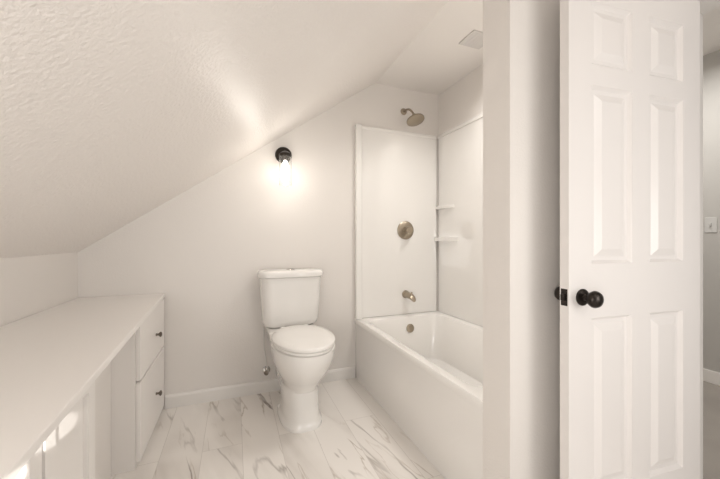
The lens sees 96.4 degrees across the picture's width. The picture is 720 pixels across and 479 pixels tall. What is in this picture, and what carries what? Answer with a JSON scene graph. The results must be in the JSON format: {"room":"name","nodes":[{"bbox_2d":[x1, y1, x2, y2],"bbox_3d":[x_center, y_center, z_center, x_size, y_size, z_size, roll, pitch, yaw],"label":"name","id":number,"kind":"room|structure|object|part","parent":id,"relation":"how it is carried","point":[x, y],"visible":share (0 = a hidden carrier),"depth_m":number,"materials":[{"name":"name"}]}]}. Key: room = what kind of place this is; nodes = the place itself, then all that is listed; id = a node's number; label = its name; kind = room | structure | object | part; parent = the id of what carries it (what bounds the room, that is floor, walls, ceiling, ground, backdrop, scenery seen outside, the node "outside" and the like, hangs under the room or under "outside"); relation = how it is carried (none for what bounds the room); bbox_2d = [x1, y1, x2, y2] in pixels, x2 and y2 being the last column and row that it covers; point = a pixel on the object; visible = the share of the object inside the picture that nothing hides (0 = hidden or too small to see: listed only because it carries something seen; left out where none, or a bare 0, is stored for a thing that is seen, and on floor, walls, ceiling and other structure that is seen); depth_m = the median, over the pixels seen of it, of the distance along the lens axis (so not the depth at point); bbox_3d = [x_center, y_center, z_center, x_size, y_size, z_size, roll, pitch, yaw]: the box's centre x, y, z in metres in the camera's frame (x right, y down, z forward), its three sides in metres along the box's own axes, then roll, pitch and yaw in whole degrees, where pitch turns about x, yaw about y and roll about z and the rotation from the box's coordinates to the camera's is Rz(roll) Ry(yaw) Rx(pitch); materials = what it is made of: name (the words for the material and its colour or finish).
{"room":"bathroom","nodes":[
{"label":"bathroom","id":0,"kind":"room"},
{"bbox_2d":[0,252,77,326],"bbox_3d":[-1.099,0.605,0.205,0.100,1.051,3.780,0,0,-21],"label":"wall","id":1,"kind":"structure","parent":0,"point":[29,285],"depth_m":1.56,"materials":[{"name":"paint"}]},
{"bbox_2d":[95,362,110,478],"bbox_3d":[-1.258,0.755,1.232,0.350,0.749,0.526,0,0,-21],"label":"wall","id":2,"kind":"structure","parent":0,"point":[103,382],"depth_m":1.45,"materials":[{"name":"paint"}]},
{"bbox_2d":[0,0,448,258],"bbox_3d":[-0.186,-0.634,0.615,2.100,1.566,3.880,0,0,-21],"label":"ceiling","id":3,"kind":"structure","parent":0,"point":[111,111],"depth_m":1.00,"materials":[{"name":"paint"}]},
{"bbox_2d":[78,83,437,408],"bbox_3d":[-0.530,-0.093,2.509,2.835,2.447,0.100,0,0,-21],"label":"wall","id":4,"kind":"structure","parent":0,"point":[205,247],"depth_m":2.34,"materials":[{"name":"paint"}]},
{"bbox_2d":[165,366,354,408],"bbox_3d":[-0.671,1.085,2.393,1.347,0.090,0.014,0,0,-21],"label":"baseboard","id":5,"kind":"structure","parent":4,"relation":"attached to","point":[188,398],"depth_m":2.30,"materials":[{"name":"white paint"}]},
{"bbox_2d":[263,327,269,374],"bbox_3d":[-0.681,0.818,2.359,0.056,0.355,0.068,0,0,-21],"label":"supply valve","id":6,"kind":"object","parent":4,"relation":"attached to","point":[266,369],"visible":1,"depth_m":2.36,"materials":[{"name":"silver metal"}]},
{"bbox_2d":[275,147,291,185],"bbox_3d":[-0.553,-0.545,2.368,0.124,0.303,0.146,0,0,-21],"label":"wall sconce","id":7,"kind":"object","parent":4,"relation":"attached to","point":[283,155],"visible":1,"depth_m":2.31,"materials":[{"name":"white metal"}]},
{"bbox_3d":[-0.543,-0.499,2.343,0.086,0.210,0.086,0,0,-21],"label":"lamp shade","id":8,"kind":"part","parent":7,"relation":"part of","materials":[{"name":"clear glass"}]},
{"bbox_2d":[279,151,291,156],"bbox_3d":[-0.543,-0.608,2.343,0.092,0.065,0.092,0,0,-21],"label":"socket","id":9,"kind":"object","parent":7,"relation":"attached to","point":[284,153],"depth_m":2.31,"materials":[{"name":"brown metal"}]},
{"bbox_2d":[401,108,423,126],"bbox_3d":[0.442,-1.050,2.707,0.148,0.191,0.236,0,0,-21],"label":"shower fixture","id":10,"kind":"object","parent":4,"relation":"attached to","point":[414,119],"visible":1,"depth_m":2.67,"materials":[{"name":"silver metal"}]},
{"bbox_2d":[110,377,719,478],"bbox_3d":[1.258,1.160,1.177,5.200,0.060,3.880,0,0,-21],"label":"floor","id":11,"kind":"structure","parent":0,"point":[244,437],"depth_m":1.78,"materials":[{"name":"tile"}]},
{"bbox_2d":[14,381,94,478],"bbox_3d":[-0.899,0.755,0.518,0.495,0.749,1.059,0,0,-21],"label":"base cabinet","id":12,"kind":"object","parent":11,"relation":"on","point":[68,452],"visible":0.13,"depth_m":0.95,"materials":[{"name":"white paint"}]},
{"bbox_3d":[-0.723,0.760,0.633,0.020,0.640,0.305,0,0,-21],"label":"door","id":13,"kind":"part","parent":12,"relation":"part of","materials":[{"name":"white paint"}]},
{"bbox_3d":[-0.839,0.760,0.931,0.020,0.640,0.305,0,0,-21],"label":"door","id":14,"kind":"part","parent":12,"relation":"part of","materials":[{"name":"white paint"}]},
{"bbox_2d":[0,293,164,478],"bbox_3d":[-1.054,0.369,1.053,0.598,0.022,2.228,0,0,-21],"label":"countertop","id":15,"kind":"structure","parent":12,"relation":"on","point":[49,358],"depth_m":0.96,"materials":[{"name":"stone"}]},
{"bbox_2d":[111,299,163,474],"bbox_3d":[-1.395,0.755,1.789,0.495,0.749,0.607,0,0,-21],"label":"base cabinet","id":16,"kind":"object","parent":11,"relation":"on","point":[137,370],"visible":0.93,"depth_m":1.59,"materials":[{"name":"white paint"}]},
{"bbox_3d":[-1.202,0.906,1.861,0.020,0.388,0.578,0,0,-21],"label":"drawer","id":17,"kind":"part","parent":16,"relation":"part of","materials":[{"name":"white paint"}]},
{"bbox_3d":[-1.202,0.546,1.861,0.020,0.308,0.578,0,0,-21],"label":"drawer","id":18,"kind":"part","parent":16,"relation":"part of","materials":[{"name":"white paint"}]},
{"bbox_2d":[257,268,334,433],"bbox_3d":[-0.393,0.669,2.081,0.462,0.921,0.773,0,0,-24],"label":"toilet","id":19,"kind":"object","parent":11,"relation":"on","point":[302,351],"visible":1,"depth_m":1.96,"materials":[{"name":"white ceramic"}]},
{"bbox_3d":[-0.502,0.243,2.331,0.462,0.050,0.227,0,0,-24],"label":"tank lid","id":20,"kind":"part","parent":19,"relation":"part of","materials":[{"name":"white ceramic"}]},
{"bbox_3d":[-0.503,0.443,2.334,0.432,0.350,0.203,0,0,-23],"label":"tank","id":21,"kind":"part","parent":19,"relation":"part of","materials":[{"name":"white ceramic"}]},
{"bbox_3d":[-0.343,0.620,1.966,0.362,0.018,0.509,0,0,-23],"label":"seat","id":22,"kind":"part","parent":19,"relation":"part of","materials":[{"name":"white plastic"}]},
{"bbox_3d":[-0.343,0.592,1.965,0.372,0.036,0.520,0,0,-23],"label":"seat lid","id":23,"kind":"part","parent":19,"relation":"part of","materials":[{"name":"white plastic"}]},
{"bbox_3d":[-0.360,0.881,2.004,0.372,0.498,0.565,0,0,-23],"label":"bowl","id":24,"kind":"part","parent":19,"relation":"part of","materials":[{"name":"white ceramic"}]},
{"bbox_2d":[355,311,482,478],"bbox_3d":[0.601,0.890,2.110,0.813,0.480,1.461,0,0,-21],"label":"bathtub","id":25,"kind":"object","parent":11,"relation":"on","point":[424,369],"visible":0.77,"depth_m":1.93,"materials":[{"name":"white ceramic"}]},
{"bbox_2d":[355,113,482,326],"bbox_3d":[0.601,-0.145,2.110,0.813,1.589,1.461,0,0,-21],"label":"shower surround","id":26,"kind":"object","parent":25,"relation":"on","point":[395,170],"visible":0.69,"depth_m":2.72,"materials":[{"name":"white plastic"}]},
{"bbox_3d":[0.330,-0.145,2.767,0.785,1.589,0.040,0,0,-21],"label":"panel","id":27,"kind":"part","parent":26,"relation":"part of","materials":[{"name":"white plastic"}]},
{"bbox_2d":[397,221,413,239],"bbox_3d":[0.410,-0.080,2.761,0.160,0.160,0.084,0,0,-21],"label":"shower valve","id":28,"kind":"object","parent":26,"relation":"attached to","point":[405,230],"visible":1,"depth_m":2.77,"materials":[{"name":"silver metal"}]},
{"bbox_3d":[0.417,-0.080,2.744,0.060,0.060,0.042,0,0,-21],"label":"valve handle","id":29,"kind":"part","parent":28,"relation":"part of","materials":[{"name":"silver metal"}]},
{"bbox_2d":[402,290,415,301],"bbox_3d":[0.422,0.479,2.731,0.068,0.076,0.148,0,0,-21],"label":"tub spout","id":30,"kind":"object","parent":26,"relation":"attached to","point":[405,293],"visible":1,"depth_m":2.71,"materials":[{"name":"silver metal"}]},
{"bbox_3d":[0.955,-0.145,2.248,0.053,1.589,1.433,0,0,-21],"label":"long panel","id":31,"kind":"part","parent":26,"relation":"part of","materials":[{"name":"white plastic"}]},
{"bbox_2d":[375,0,482,94],"bbox_3d":[1.135,-1.367,1.129,0.735,0.100,3.880,0,0,-21],"label":"ceiling","id":32,"kind":"structure","parent":0,"point":[435,60],"depth_m":2.29,"materials":[{"name":"white paint"}]},
{"bbox_2d":[459,30,482,48],"bbox_3d":[0.768,-1.312,2.119,0.170,0.009,0.150,0,0,-21],"label":"exhaust fan","id":33,"kind":"object","parent":32,"relation":"attached to","point":[474,39],"visible":0.76,"depth_m":2.12,"materials":[{"name":"white plastic"}]},
{"bbox_2d":[438,64,482,134],"bbox_3d":[1.456,-0.093,1.201,0.115,2.447,3.780,0,0,-21],"label":"wall","id":34,"kind":"structure","parent":0,"point":[462,101],"depth_m":2.64,"materials":[{"name":"paint"}]},
{"bbox_2d":[483,0,559,478],"bbox_3d":[0.893,-0.093,1.365,0.815,2.447,0.135,0,0,-21],"label":"wall partition","id":35,"kind":"structure","parent":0,"point":[521,38],"depth_m":1.20,"materials":[{"name":"paint"}]},
{"bbox_2d":[554,0,699,478],"bbox_3d":[1.023,0.084,1.206,0.680,2.068,0.162,0,0,-16],"label":"door","id":36,"kind":"structure","parent":35,"relation":"in","point":[628,292],"depth_m":1.19,"materials":[{"name":"white paint"}]},
{"bbox_3d":[0.752,0.200,1.179,0.058,0.058,0.064,0,0,-16],"label":"knob","id":37,"kind":"part","parent":36,"relation":"part of","materials":[{"name":"brown metal"}]},
{"bbox_3d":[0.707,0.200,1.116,0.003,0.058,0.025,0,0,-16],"label":"latch plate","id":38,"kind":"part","parent":36,"relation":"part of","materials":[{"name":"black metal"}]},
{"bbox_3d":[0.779,0.200,1.085,0.058,0.058,0.064,0,0,-16],"label":"knob","id":39,"kind":"part","parent":36,"relation":"part of","materials":[{"name":"brown metal"}]},
{"bbox_2d":[703,50,719,372],"bbox_3d":[3.162,-0.170,1.662,0.100,2.600,3.400,0,0,-21],"label":"wall","id":40,"kind":"structure","parent":0,"point":[711,62],"depth_m":2.54,"materials":[{"name":"grey paint"}]},
{"bbox_2d":[699,0,719,478],"bbox_3d":[1.547,0.045,0.965,0.150,2.170,0.955,0,0,-21],"label":"door frame","id":41,"kind":"structure","parent":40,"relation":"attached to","point":[706,6],"depth_m":1.36,"materials":[{"name":"white paint"}]},
{"bbox_2d":[705,217,716,232],"bbox_3d":[2.757,-0.115,2.535,0.020,0.120,0.070,0,0,-21],"label":"light switch","id":42,"kind":"object","parent":40,"relation":"attached to","point":[710,222],"visible":1,"depth_m":2.53,"materials":[{"name":"grey plastic"}]},
{"bbox_2d":[703,368,719,385],"bbox_3d":[3.127,1.080,1.595,0.014,0.100,3.300,0,0,-21],"label":"baseboard","id":43,"kind":"structure","parent":40,"relation":"attached to","point":[709,376],"depth_m":2.53,"materials":[{"name":"white paint"}]},
{"bbox_2d":[703,7,719,55],"bbox_3d":[2.387,-1.520,1.360,1.764,0.100,3.400,0,0,-21],"label":"ceiling","id":44,"kind":"structure","parent":0,"point":[711,19],"depth_m":2.28,"materials":[{"name":"white paint"}]}
]}

